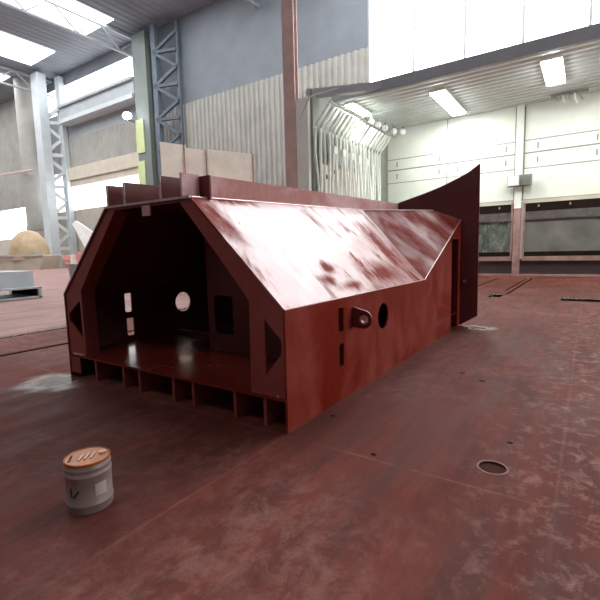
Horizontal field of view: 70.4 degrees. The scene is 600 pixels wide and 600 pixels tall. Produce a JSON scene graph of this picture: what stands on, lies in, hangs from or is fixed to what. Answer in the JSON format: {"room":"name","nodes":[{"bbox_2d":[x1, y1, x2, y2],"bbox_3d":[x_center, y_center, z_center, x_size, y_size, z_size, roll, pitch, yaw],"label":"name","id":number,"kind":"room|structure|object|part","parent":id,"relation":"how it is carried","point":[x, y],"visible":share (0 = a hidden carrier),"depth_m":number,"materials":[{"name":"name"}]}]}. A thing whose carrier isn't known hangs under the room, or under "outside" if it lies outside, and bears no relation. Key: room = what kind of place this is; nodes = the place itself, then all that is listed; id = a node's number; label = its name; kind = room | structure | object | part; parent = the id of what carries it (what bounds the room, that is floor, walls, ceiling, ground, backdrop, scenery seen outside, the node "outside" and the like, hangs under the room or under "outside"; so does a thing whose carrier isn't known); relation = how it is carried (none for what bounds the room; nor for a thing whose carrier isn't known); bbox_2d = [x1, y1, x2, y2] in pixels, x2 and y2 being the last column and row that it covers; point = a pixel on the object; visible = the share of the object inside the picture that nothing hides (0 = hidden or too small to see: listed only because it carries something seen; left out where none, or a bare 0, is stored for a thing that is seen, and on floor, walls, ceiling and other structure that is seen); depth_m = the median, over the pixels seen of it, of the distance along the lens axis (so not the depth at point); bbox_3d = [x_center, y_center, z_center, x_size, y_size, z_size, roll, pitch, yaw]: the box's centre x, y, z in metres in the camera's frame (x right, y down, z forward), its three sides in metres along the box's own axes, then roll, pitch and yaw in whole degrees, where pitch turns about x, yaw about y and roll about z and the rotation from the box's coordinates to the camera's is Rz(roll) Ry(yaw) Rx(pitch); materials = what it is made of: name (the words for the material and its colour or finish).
{"room":"shipyard hall","nodes":[
{"label":"shipyard hall","id":0,"kind":"room"},
{"bbox_2d":[0,169,33,175],"bbox_3d":[-47.379,-18.840,64.936,27.415,1.700,0.300,3,8,34],"label":"pipe","id":1,"kind":"object","parent":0,"point":[29,170],"visible":1,"depth_m":59.79,"materials":[{"name":"metal"}]},
{"bbox_2d":[0,0,216,103],"bbox_3d":[-28.063,-26.962,26.080,106.000,0.080,48.000,3,8,34],"label":"ceiling","id":2,"kind":"structure","parent":0,"point":[71,51],"depth_m":46.51,"materials":[{"name":"grey metal"}]},
{"bbox_2d":[0,74,9,80],"bbox_3d":[-47.919,-29.167,50.202,6.000,0.040,22.000,3,8,34],"label":"window","id":3,"kind":"structure","parent":2,"relation":"attached to","point":[4,77],"depth_m":57.74,"materials":[{"name":"white glass"}]},
{"bbox_2d":[0,32,53,64],"bbox_3d":[-37.967,-28.637,43.519,6.000,0.040,22.000,3,8,34],"label":"window","id":4,"kind":"structure","parent":2,"relation":"attached to","point":[11,47],"depth_m":50.39,"materials":[{"name":"white glass"}]},
{"bbox_2d":[13,77,43,230],"bbox_3d":[-38.151,-20.330,60.423,2.900,20.550,2.900,3,8,34],"label":"ventilation duct","id":5,"kind":"object","parent":2,"relation":"hanging from","point":[23,99],"visible":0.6,"depth_m":59.28,"materials":[{"name":"grey metal"}]},
{"bbox_2d":[2,0,113,34],"bbox_3d":[-28.014,-28.106,36.836,6.000,0.040,22.000,3,8,34],"label":"window","id":6,"kind":"structure","parent":2,"relation":"attached to","point":[48,11],"depth_m":42.91,"materials":[{"name":"white glass"}]},
{"bbox_2d":[0,0,596,266],"bbox_3d":[-14.372,-16.696,47.286,106.000,26.000,0.260,3,8,34],"label":"wall","id":7,"kind":"structure","parent":0,"point":[231,62],"depth_m":41.55,"materials":[{"name":"grey metal"}]},
{"bbox_2d":[0,66,53,97],"bbox_3d":[-47.938,-26.776,39.590,0.300,2.208,48.095,3,8,34],"label":"roof truss","id":8,"kind":"object","parent":7,"relation":"attached to","point":[1,67],"depth_m":55.73,"materials":[{"name":"grey metal"}]},
{"bbox_2d":[0,0,131,56],"bbox_3d":[-31.765,-25.914,28.730,0.300,2.208,48.095,3,8,34],"label":"roof truss","id":9,"kind":"object","parent":7,"relation":"attached to","point":[56,5],"depth_m":42.28,"materials":[{"name":"grey metal"}]},
{"bbox_2d":[57,76,134,126],"bbox_3d":[-25.054,-24.250,52.594,16.100,2.300,1.590,3,8,34],"label":"girder","id":10,"kind":"object","parent":7,"relation":"attached to","point":[118,95],"visible":0.79,"depth_m":51.68,"materials":[{"name":"grey metal"}]},
{"bbox_2d":[67,152,138,187],"bbox_3d":[-24.632,-16.279,53.676,15.900,2.400,0.910,3,8,34],"label":"housing","id":11,"kind":"object","parent":7,"relation":"attached to","point":[124,166],"visible":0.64,"depth_m":53.07,"materials":[{"name":"beige metal"}]},
{"bbox_2d":[122,112,134,122],"bbox_3d":[-18.825,-20.572,48.130,0.880,0.984,2.600,3,8,34],"label":"floodlight","id":12,"kind":"object","parent":7,"relation":"attached to","point":[127,116],"visible":0.95,"depth_m":47.34,"materials":[{"name":"white glass"}]},
{"bbox_2d":[245,0,258,8],"bbox_3d":[-17.250,-25.140,18.985,0.300,2.208,48.095,3,8,34],"label":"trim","id":13,"kind":"structure","parent":7,"relation":"attached to","point":[251,2],"depth_m":38.20,"materials":[{"name":"grey metal"}]},
{"bbox_2d":[368,0,599,123],"bbox_3d":[17.453,-20.112,25.279,29.160,13.500,0.200,3,8,34],"label":"window","id":14,"kind":"structure","parent":7,"relation":"in","point":[405,36],"depth_m":29.92,"materials":[{"name":"white glass"}]},
{"bbox_3d":[17.453,-20.112,25.279,29.000,13.300,0.040,3,8,34],"label":"pane","id":15,"kind":"part","parent":14,"relation":"part of","materials":[{"name":"white glass"}]},
{"bbox_2d":[0,267,599,599],"bbox_3d":[-27.434,-1.084,29.071,106.000,0.204,48.000,3,8,34],"label":"floor","id":16,"kind":"structure","parent":0,"point":[468,468],"depth_m":2.86,"materials":[{"name":"metal"}]},
{"bbox_2d":[0,271,42,300],"bbox_3d":[-11.028,-0.550,15.793,2.450,1.000,1.550,3,8,34],"label":"workbench","id":17,"kind":"object","parent":16,"relation":"on","point":[20,284],"visible":0.99,"depth_m":15.57,"materials":[{"name":"grey metal"}]},
{"bbox_2d":[0,286,40,300],"bbox_3d":[-11.022,-0.272,15.825,2.450,0.400,1.550,3,8,34],"label":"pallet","id":18,"kind":"object","parent":17,"relation":"attached to","point":[16,292],"depth_m":15.70,"materials":[{"name":"grey metal"}]},
{"bbox_3d":[-10.631,-0.348,16.401,2.050,0.280,0.050,3,8,34],"label":"panel","id":19,"kind":"part","parent":17,"relation":"part of","materials":[{"name":"metal"}]},
{"bbox_3d":[-9.642,-0.279,15.769,0.100,0.400,0.100,3,8,34],"label":"leg","id":20,"kind":"part","parent":17,"relation":"part of","materials":[{"name":"grey metal"}]},
{"bbox_2d":[0,254,61,269],"bbox_3d":[-35.993,-4.824,54.316,10.497,1.850,4.424,-1,7,7],"label":"container","id":21,"kind":"object","parent":16,"relation":"on","point":[32,261],"visible":0.96,"depth_m":52.19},
{"bbox_2d":[8,230,49,259],"bbox_3d":[-34.332,-6.955,53.885,4.600,3.700,4.600,3,8,34],"label":"bag","id":22,"kind":"object","parent":21,"relation":"in","point":[26,242],"visible":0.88,"depth_m":52.33,"materials":[{"name":"beige fabric"}]},
{"bbox_2d":[30,72,77,267],"bbox_3d":[-33.502,-17.241,58.201,2.560,25.500,3.052,3,8,34],"label":"lattice column","id":23,"kind":"structure","parent":16,"relation":"on","point":[41,113],"depth_m":57.55,"materials":[{"name":"grey metal"}]},
{"bbox_2d":[64,255,69,267],"bbox_3d":[-30.665,-5.074,56.265,0.945,1.640,0.945,3,8,34],"label":"drum","id":24,"kind":"object","parent":16,"relation":"on","point":[66,257],"visible":0.59,"depth_m":55.85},
{"bbox_2d":[66,263,77,278],"bbox_3d":[-13.350,-1.676,25.759,1.360,1.060,1.360,3,8,34],"label":"bin","id":25,"kind":"object","parent":16,"relation":"on","point":[71,267],"visible":0.35,"depth_m":25.19,"materials":[{"name":"grey metal"}]},
{"bbox_2d":[70,254,76,263],"bbox_3d":[-29.393,-5.083,55.644,1.260,1.740,1.260,3,8,34],"label":"drum","id":26,"kind":"object","parent":16,"relation":"on","point":[73,260],"visible":0.48,"depth_m":55.06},
{"bbox_2d":[76,252,82,262],"bbox_3d":[-28.124,-5.192,55.012,1.470,2.040,1.470,3,8,34],"label":"drum","id":27,"kind":"object","parent":16,"relation":"on","point":[78,254],"visible":0.38,"depth_m":54.30,"materials":[{"name":"red metal"}]},
{"bbox_2d":[72,221,92,246],"bbox_3d":[-27.163,-7.357,55.520,6.957,6.222,0.587,2,7,26],"label":"sheet","id":28,"kind":"object","parent":16,"relation":"on","point":[84,233],"visible":0.41,"depth_m":55.92,"materials":[{"name":"white plastic"}]},
{"bbox_2d":[63,446,113,515],"bbox_3d":[-1.280,1.085,2.581,0.262,0.315,0.262,3,8,34],"label":"pail","id":29,"kind":"object","parent":16,"relation":"on","point":[87,473],"visible":1,"depth_m":2.49,"materials":[{"name":"white metal"}]},
{"bbox_3d":[-1.284,0.946,2.565,0.254,0.018,0.254,3,8,34],"label":"lid","id":30,"kind":"part","parent":29,"relation":"part of","materials":[{"name":"orange plastic"}]},
{"bbox_2d":[131,30,157,185],"bbox_3d":[-17.313,-16.450,47.952,2.400,25.500,0.700,3,8,34],"label":"column","id":31,"kind":"structure","parent":16,"relation":"on","point":[144,123],"depth_m":47.08,"materials":[{"name":"grey metal"}]},
{"bbox_2d":[149,19,184,175],"bbox_3d":[-13.931,-16.277,45.744,3.342,25.500,0.664,1,7,20],"label":"lattice column","id":32,"kind":"structure","parent":16,"relation":"on","point":[156,49],"depth_m":44.87,"materials":[{"name":"metal"}]},
{"bbox_2d":[159,142,186,292],"bbox_3d":[-4.619,-3.023,16.014,0.972,5.550,0.111,-6,8,-37],"label":"board","id":33,"kind":"object","parent":16,"relation":"on","point":[173,157],"visible":0.36,"depth_m":15.74,"materials":[{"name":"beige wood"}]},
{"bbox_3d":[-4.260,-3.061,16.266,0.050,5.550,0.080,3,8,34],"label":"edge post","id":34,"kind":"part","parent":33,"relation":"part of","materials":[{"name":"metal"}]},
{"bbox_2d":[186,148,208,176],"bbox_3d":[-3.861,-3.053,16.553,0.845,5.450,0.113,-6,8,-34],"label":"board","id":35,"kind":"object","parent":16,"relation":"on","point":[197,159],"visible":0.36,"depth_m":16.29,"materials":[{"name":"beige wood"}]},
{"bbox_3d":[-3.539,-3.083,16.746,0.050,5.450,0.080,3,8,34],"label":"edge post","id":36,"kind":"part","parent":35,"relation":"part of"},
{"bbox_2d":[208,149,254,181],"bbox_3d":[-2.658,-3.196,17.317,1.977,5.500,0.114,-6,8,-32],"label":"board","id":37,"kind":"object","parent":16,"relation":"on","point":[224,164],"visible":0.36,"depth_m":17.05,"materials":[{"name":"beige wood"}]},
{"bbox_3d":[-1.855,-3.271,17.803,0.050,5.500,0.080,3,8,34],"label":"edge post","id":38,"kind":"part","parent":37,"relation":"part of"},
{"bbox_2d":[63,163,480,433],"bbox_3d":[0.172,-0.755,6.543,3.722,2.990,5.702,3,8,34],"label":"hull section","id":39,"kind":"object","parent":16,"relation":"on","point":[300,299],"visible":1,"depth_m":5.10,"materials":[{"name":"red metal"}]},
{"bbox_3d":[-2.805,0.806,5.341,0.208,0.209,0.020,3,8,34],"label":"toe plate","id":40,"kind":"part","parent":39,"relation":"part of","materials":[{"name":"red metal"}]},
{"bbox_3d":[-0.943,-0.902,7.266,1.046,1.139,5.655,3,8,34],"label":"slope plate","id":41,"kind":"part","parent":39,"relation":"part of","materials":[{"name":"red metal"}]},
{"bbox_3d":[-1.342,0.138,7.673,0.022,1.030,5.655,3,8,34],"label":"plate","id":42,"kind":"part","parent":39,"relation":"part of","materials":[{"name":"red metal"}]},
{"bbox_3d":[0.276,-1.334,6.381,1.954,0.188,5.656,3,8,34],"label":"roof plate","id":43,"kind":"part","parent":39,"relation":"part of","materials":[{"name":"red metal"}]},
{"bbox_3d":[-1.521,-0.102,4.354,3.348,1.707,0.022,3,8,34],"label":"frame","id":44,"kind":"part","parent":39,"relation":"part of","materials":[{"name":"red metal"}]},
{"bbox_3d":[-0.902,-1.069,4.059,0.130,0.226,0.022,3,8,34],"label":"beam plate","id":45,"kind":"part","parent":39,"relation":"part of","materials":[{"name":"red metal"}]},
{"bbox_3d":[0.051,0.456,6.740,3.356,0.025,5.605,3,8,34],"label":"deck plate","id":46,"kind":"part","parent":39,"relation":"part of","materials":[{"name":"red metal"}]},
{"bbox_3d":[0.462,-0.706,5.276,1.190,1.141,3.908,3,8,34],"label":"slope plate","id":47,"kind":"part","parent":39,"relation":"part of","materials":[{"name":"red metal"}]},
{"bbox_3d":[1.448,-0.202,5.736,0.022,2.014,5.655,3,8,34],"label":"plate","id":48,"kind":"part","parent":39,"relation":"part of","materials":[{"name":"red metal"}]},
{"bbox_3d":[1.938,-1.005,7.449,1.188,1.164,2.130,3,8,34],"label":"transition plate","id":49,"kind":"part","parent":39,"relation":"part of","materials":[{"name":"red metal"}]},
{"bbox_3d":[1.755,-1.073,8.872,3.718,2.970,0.035,3,8,34],"label":"plate","id":50,"kind":"part","parent":39,"relation":"part of","materials":[{"name":"red metal"}]},
{"bbox_2d":[281,0,298,188],"bbox_3d":[-0.349,-7.138,18.265,0.590,13.000,0.310,3,8,34],"label":"steel column","id":51,"kind":"structure","parent":16,"relation":"on","point":[288,7],"depth_m":17.93,"materials":[{"name":"brown metal"}]},
{"bbox_2d":[331,146,338,194],"bbox_3d":[1.537,-3.657,18.594,0.160,5.880,0.770,3,8,34],"label":"brace","id":52,"kind":"object","parent":16,"relation":"on","point":[333,148],"visible":0.49,"depth_m":18.23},
{"bbox_2d":[340,149,346,195],"bbox_3d":[1.984,-3.744,19.252,0.160,5.880,0.770,3,8,34],"label":"brace","id":53,"kind":"object","parent":16,"relation":"on","point":[342,152],"visible":0.49,"depth_m":18.89,"materials":[{"name":"grey metal"}]},
{"bbox_2d":[348,153,354,196],"bbox_3d":[2.430,-3.831,19.910,0.160,5.880,0.770,3,8,34],"label":"brace","id":54,"kind":"object","parent":16,"relation":"on","point":[350,155],"visible":0.49,"depth_m":19.54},
{"bbox_2d":[356,156,362,197],"bbox_3d":[2.877,-3.917,20.568,0.160,5.880,0.770,3,8,34],"label":"brace","id":55,"kind":"object","parent":16,"relation":"on","point":[358,158],"visible":0.49,"depth_m":20.21,"materials":[{"name":"grey metal"}]},
{"bbox_2d":[363,158,369,198],"bbox_3d":[3.323,-4.004,21.226,0.160,5.880,0.770,3,8,34],"label":"brace","id":56,"kind":"object","parent":16,"relation":"on","point":[366,161],"visible":0.49,"depth_m":20.86,"materials":[{"name":"grey metal"}]},
{"bbox_2d":[310,89,386,201],"bbox_3d":[2.774,-5.115,21.325,0.120,8.130,7.950,3,8,34],"label":"wall","id":57,"kind":"structure","parent":0,"point":[317,105],"depth_m":18.99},
{"bbox_2d":[296,97,311,190],"bbox_3d":[0.203,-4.523,18.181,0.590,7.800,0.180,3,8,34],"label":"door frame","id":58,"kind":"structure","parent":57,"relation":"attached to","point":[303,125],"depth_m":17.86,"materials":[{"name":"grey metal"}]},
{"bbox_2d":[314,104,328,191],"bbox_3d":[0.962,-4.363,17.923,0.640,7.449,0.345,3,8,34],"label":"rib","id":59,"kind":"object","parent":57,"relation":"hanging from","point":[326,107],"visible":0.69,"depth_m":17.75,"materials":[{"name":"grey metal"}]},
{"bbox_2d":[318,106,334,191],"bbox_3d":[1.182,-4.418,18.279,0.737,7.468,0.246,0,7,12],"label":"rib","id":60,"kind":"object","parent":57,"relation":"hanging from","point":[332,107],"visible":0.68,"depth_m":18.04,"materials":[{"name":"grey metal"}]},
{"bbox_2d":[323,108,337,192],"bbox_3d":[1.383,-4.450,18.587,0.681,7.449,0.236,0,7,11],"label":"rib","id":61,"kind":"object","parent":57,"relation":"hanging from","point":[335,111],"visible":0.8,"depth_m":18.43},
{"bbox_2d":[327,110,342,193],"bbox_3d":[1.591,-4.498,18.887,0.741,7.468,0.266,0,7,12],"label":"rib","id":62,"kind":"object","parent":57,"relation":"hanging from","point":[340,111],"visible":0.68,"depth_m":18.67,"materials":[{"name":"grey metal"}]},
{"bbox_2d":[330,112,345,193],"bbox_3d":[1.753,-4.527,19.138,0.708,7.458,0.276,0,7,12],"label":"hose","id":63,"kind":"object","parent":57,"relation":"hanging from","point":[343,113],"visible":0.37,"depth_m":18.77,"materials":[{"name":"white rubber"}]},
{"bbox_2d":[322,164,359,197],"bbox_3d":[2.067,-4.742,20.121,0.060,2.700,3.800,3,8,34],"label":"board","id":64,"kind":"object","parent":57,"relation":"attached to","point":[322,164],"visible":0.14,"depth_m":19.25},
{"bbox_2d":[334,114,349,193],"bbox_3d":[1.940,-4.566,19.393,0.736,7.467,0.334,0,7,12],"label":"rib","id":65,"kind":"object","parent":57,"relation":"hanging from","point":[347,115],"visible":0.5,"depth_m":19.11,"materials":[{"name":"white plastic"}]},
{"bbox_2d":[338,116,353,194],"bbox_3d":[2.162,-4.606,19.695,0.710,7.466,0.253,2,7,27],"label":"hose","id":66,"kind":"object","parent":57,"relation":"hanging from","point":[351,117],"visible":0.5,"depth_m":19.43,"materials":[{"name":"white plastic"}]},
{"bbox_2d":[342,118,356,195],"bbox_3d":[2.365,-4.645,20.023,0.697,7.457,0.288,0,7,12],"label":"hose","id":67,"kind":"object","parent":57,"relation":"hanging from","point":[355,119],"visible":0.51,"depth_m":19.72,"materials":[{"name":"white plastic"}]},
{"bbox_2d":[345,120,358,189],"bbox_3d":[2.528,-4.673,20.233,0.666,7.458,0.288,3,8,34],"label":"hose","id":68,"kind":"object","parent":57,"relation":"hanging from","point":[357,121],"visible":0.57,"depth_m":20.00,"materials":[{"name":"white plastic"}]},
{"bbox_2d":[350,122,362,196],"bbox_3d":[2.765,-4.714,20.580,0.640,7.448,0.310,3,8,34],"label":"hose","id":69,"kind":"object","parent":57,"relation":"hanging from","point":[361,124],"visible":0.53,"depth_m":20.35,"materials":[{"name":"white plastic"}]},
{"bbox_2d":[352,123,366,196],"bbox_3d":[2.936,-4.758,20.837,0.693,7.465,0.317,3,8,34],"label":"hose","id":70,"kind":"object","parent":57,"relation":"hanging from","point":[364,124],"visible":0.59,"depth_m":20.63,"materials":[{"name":"white plastic"}]},
{"bbox_2d":[356,125,368,197],"bbox_3d":[3.146,-4.797,21.169,0.691,7.456,0.228,1,7,17],"label":"hose","id":71,"kind":"object","parent":57,"relation":"hanging from","point":[367,127],"visible":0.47,"depth_m":20.78,"materials":[{"name":"white rubber"}]},
{"bbox_2d":[359,127,372,194],"bbox_3d":[3.357,-4.841,21.515,0.713,7.459,0.301,0,7,11],"label":"hose","id":72,"kind":"object","parent":57,"relation":"hanging from","point":[371,128],"visible":0.45,"depth_m":21.18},
{"bbox_2d":[362,128,375,191],"bbox_3d":[3.542,-4.877,21.749,0.720,7.466,0.233,1,7,16],"label":"hose","id":73,"kind":"object","parent":57,"relation":"hanging from","point":[374,129],"visible":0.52,"depth_m":21.44,"materials":[{"name":"white plastic"}]},
{"bbox_2d":[365,130,377,198],"bbox_3d":[3.708,-4.905,21.990,0.693,7.456,0.198,1,7,17],"label":"hose","id":74,"kind":"object","parent":57,"relation":"hanging from","point":[376,131],"visible":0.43,"depth_m":21.67,"materials":[{"name":"white rubber"}]},
{"bbox_2d":[367,131,380,199],"bbox_3d":[3.904,-4.946,22.265,0.693,7.466,0.382,3,8,34],"label":"hose","id":75,"kind":"object","parent":57,"relation":"hanging from","point":[379,132],"visible":0.57,"depth_m":22.03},
{"bbox_2d":[370,133,383,199],"bbox_3d":[4.109,-4.988,22.592,0.732,7.468,0.244,0,7,13],"label":"hose","id":76,"kind":"object","parent":57,"relation":"hanging from","point":[382,134],"visible":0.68,"depth_m":22.39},
{"bbox_2d":[374,134,386,199],"bbox_3d":[4.321,-5.025,22.896,0.698,7.456,0.218,0,7,12],"label":"hose","id":77,"kind":"object","parent":57,"relation":"hanging from","point":[385,135],"visible":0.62,"depth_m":22.64,"materials":[{"name":"white rubber"}]},
{"bbox_2d":[376,135,388,200],"bbox_3d":[4.497,-5.063,23.151,0.717,7.465,0.220,1,7,17],"label":"hose","id":78,"kind":"object","parent":57,"relation":"hanging from","point":[387,136],"visible":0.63,"depth_m":22.89,"materials":[{"name":"white rubber"}]},
{"bbox_2d":[378,137,390,200],"bbox_3d":[4.679,-5.095,23.428,0.698,7.456,0.217,0,7,15],"label":"hose","id":79,"kind":"object","parent":57,"relation":"hanging from","point":[389,138],"visible":0.63,"depth_m":23.17,"materials":[{"name":"white rubber"}]},
{"bbox_2d":[339,40,599,130],"bbox_3d":[9.908,-9.062,17.209,15.950,0.290,5.900,3,8,34],"label":"ceiling","id":80,"kind":"structure","parent":0,"point":[510,84],"depth_m":18.24,"materials":[{"name":"white metal"}]},
{"bbox_2d":[344,101,371,116],"bbox_3d":[2.768,-8.991,20.057,0.500,0.140,2.000,3,8,34],"label":"strip light","id":81,"kind":"object","parent":80,"relation":"attached to","point":[359,109],"visible":0.96,"depth_m":19.85,"materials":[{"name":"white plastic"}]},
{"bbox_2d":[329,100,395,137],"bbox_3d":[3.197,-8.742,20.163,0.055,0.660,7.200,3,8,34],"label":"rail","id":82,"kind":"object","parent":80,"relation":"hanging from","point":[331,102],"visible":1,"depth_m":20.01,"materials":[{"name":"grey metal"}]},
{"bbox_2d":[368,116,374,124],"bbox_3d":[3.606,-9.029,21.428,0.322,0.420,0.322,3,8,34],"label":"lamp","id":83,"kind":"object","parent":80,"relation":"hanging from","point":[372,120],"visible":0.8,"depth_m":21.34,"materials":[{"name":"white glass"}]},
{"bbox_2d":[400,127,405,134],"bbox_3d":[5.667,-9.307,23.397,0.322,0.420,0.322,3,8,34],"label":"lamp","id":84,"kind":"object","parent":80,"relation":"attached to","point":[402,131],"visible":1,"depth_m":23.31,"materials":[{"name":"white glass"}]},
{"bbox_2d":[428,87,466,115],"bbox_3d":[6.825,-9.024,19.488,0.700,0.140,3.800,3,8,34],"label":"strip light","id":85,"kind":"object","parent":80,"relation":"attached to","point":[442,96],"visible":1,"depth_m":19.08,"materials":[{"name":"white plastic"}]},
{"bbox_2d":[305,23,599,103],"bbox_3d":[8.265,-8.631,14.668,17.318,0.674,2.171,2,7,27],"label":"header beam","id":86,"kind":"structure","parent":80,"relation":"attached to","point":[590,33],"depth_m":15.90,"materials":[{"name":"grey metal"}]},
{"bbox_2d":[300,88,338,119],"bbox_3d":[1.432,-8.194,17.801,2.977,1.350,0.301,-3,7,-14],"label":"bar","id":87,"kind":"object","parent":86,"relation":"attached to","point":[334,88],"visible":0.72,"depth_m":17.50,"materials":[{"name":"grey metal"}]},
{"bbox_2d":[540,54,565,85],"bbox_3d":[9.694,-8.719,16.244,0.700,0.140,2.800,3,8,34],"label":"strip light","id":88,"kind":"object","parent":80,"relation":"attached to","point":[553,68],"visible":1,"depth_m":15.94,"materials":[{"name":"white plastic"}]},
{"bbox_2d":[551,88,588,106],"bbox_3d":[11.817,-8.855,18.676,1.400,0.530,0.200,3,8,34],"label":"cluster","id":89,"kind":"object","parent":80,"relation":"hanging from","point":[581,91],"visible":1,"depth_m":18.62,"materials":[{"name":"grey metal"}]},
{"bbox_2d":[387,91,599,274],"bbox_3d":[11.682,-5.197,20.157,15.950,8.130,0.210,3,8,34],"label":"wall","id":90,"kind":"structure","parent":0,"point":[561,152],"depth_m":20.88,"materials":[{"name":"white metal"}]},
{"bbox_3d":[6.426,-5.840,23.564,3.280,1.440,0.029,3,8,34],"label":"wall panel","id":91,"kind":"part","parent":90,"relation":"part of","materials":[{"name":"white paint"}]},
{"bbox_3d":[6.357,-8.681,23.236,3.280,1.600,0.029,3,8,34],"label":"wall panel","id":92,"kind":"part","parent":90,"relation":"part of","materials":[{"name":"white paint"}]},
{"bbox_3d":[6.384,-7.578,23.363,3.280,0.540,0.029,3,8,34],"label":"wall panel","id":93,"kind":"part","parent":90,"relation":"part of","materials":[{"name":"white metal"}]},
{"bbox_3d":[6.400,-6.923,23.439,3.280,0.660,0.029,3,8,34],"label":"wall panel","id":94,"kind":"part","parent":90,"relation":"part of","materials":[{"name":"white metal"}]},
{"bbox_3d":[9.146,-5.695,21.738,3.200,1.440,0.029,3,8,34],"label":"wall panel","id":95,"kind":"part","parent":90,"relation":"part of","materials":[{"name":"white metal"}]},
{"bbox_3d":[9.104,-7.433,21.537,3.200,0.540,0.029,3,8,34],"label":"wall panel","id":96,"kind":"part","parent":90,"relation":"part of","materials":[{"name":"white metal"}]},
{"bbox_3d":[9.120,-6.778,21.612,3.200,0.660,0.029,3,8,34],"label":"wall panel","id":97,"kind":"part","parent":90,"relation":"part of","materials":[{"name":"white metal"}]},
{"bbox_3d":[9.077,-8.536,21.409,3.200,1.600,0.029,3,8,34],"label":"wall panel","id":98,"kind":"part","parent":90,"relation":"part of","materials":[{"name":"white metal"}]},
{"bbox_2d":[479,201,513,260],"bbox_3d":[8.498,-3.524,22.471,4.940,2.930,0.220,3,8,34],"label":"window","id":99,"kind":"structure","parent":90,"relation":"in","point":[495,218],"depth_m":21.46,"materials":[{"name":"glass"}]},
{"bbox_3d":[8.500,-3.445,22.480,4.840,1.970,0.020,3,8,34],"label":"pane","id":100,"kind":"part","parent":99,"relation":"part of","materials":[{"name":"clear glass"}]},
{"bbox_2d":[478,274,599,276],"bbox_3d":[11.750,-1.194,20.487,15.850,0.100,0.160,3,8,34],"label":"baseboard","id":101,"kind":"structure","parent":90,"relation":"attached to","point":[557,275],"depth_m":20.25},
{"bbox_2d":[522,194,599,260],"bbox_3d":[13.043,-3.282,19.419,5.100,2.930,0.220,3,8,34],"label":"window","id":102,"kind":"structure","parent":90,"relation":"in","point":[559,228],"depth_m":19.91,"materials":[{"name":"glass"}]},
{"bbox_3d":[13.045,-3.202,19.428,5.000,1.970,0.020,3,8,34],"label":"pane","id":103,"kind":"part","parent":102,"relation":"part of","materials":[{"name":"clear glass"}]},
{"bbox_3d":[12.182,-5.534,19.699,3.240,1.440,0.029,3,8,34],"label":"wall panel","id":104,"kind":"part","parent":90,"relation":"part of","materials":[{"name":"white metal"}]},
{"bbox_3d":[12.156,-6.616,19.574,3.240,0.660,0.029,3,8,34],"label":"wall panel","id":105,"kind":"part","parent":90,"relation":"part of","materials":[{"name":"white metal"}]},
{"bbox_3d":[12.113,-8.374,19.371,3.240,1.600,0.029,3,8,34],"label":"wall panel","id":106,"kind":"part","parent":90,"relation":"part of","materials":[{"name":"white metal"}]},
{"bbox_3d":[12.140,-7.271,19.498,3.240,0.540,0.029,3,8,34],"label":"wall panel","id":107,"kind":"part","parent":90,"relation":"part of","materials":[{"name":"white metal"}]},
{"bbox_2d":[511,104,524,275],"bbox_3d":[10.607,-5.231,20.681,0.320,8.130,0.200,3,8,34],"label":"wall column","id":108,"kind":"structure","parent":0,"point":[520,108],"depth_m":20.61,"materials":[{"name":"white metal"}]},
{"bbox_2d":[507,174,531,187],"bbox_3d":[10.511,-5.722,20.374,1.060,0.540,0.295,3,8,34],"label":"box","id":109,"kind":"object","parent":108,"relation":"attached to","point":[525,179],"depth_m":20.28,"materials":[{"name":"grey metal"}]},
{"bbox_3d":[10.272,-5.727,20.466,0.480,0.460,0.180,3,8,34],"label":"door","id":110,"kind":"part","parent":109,"relation":"part of","materials":[{"name":"grey metal"}]}
]}

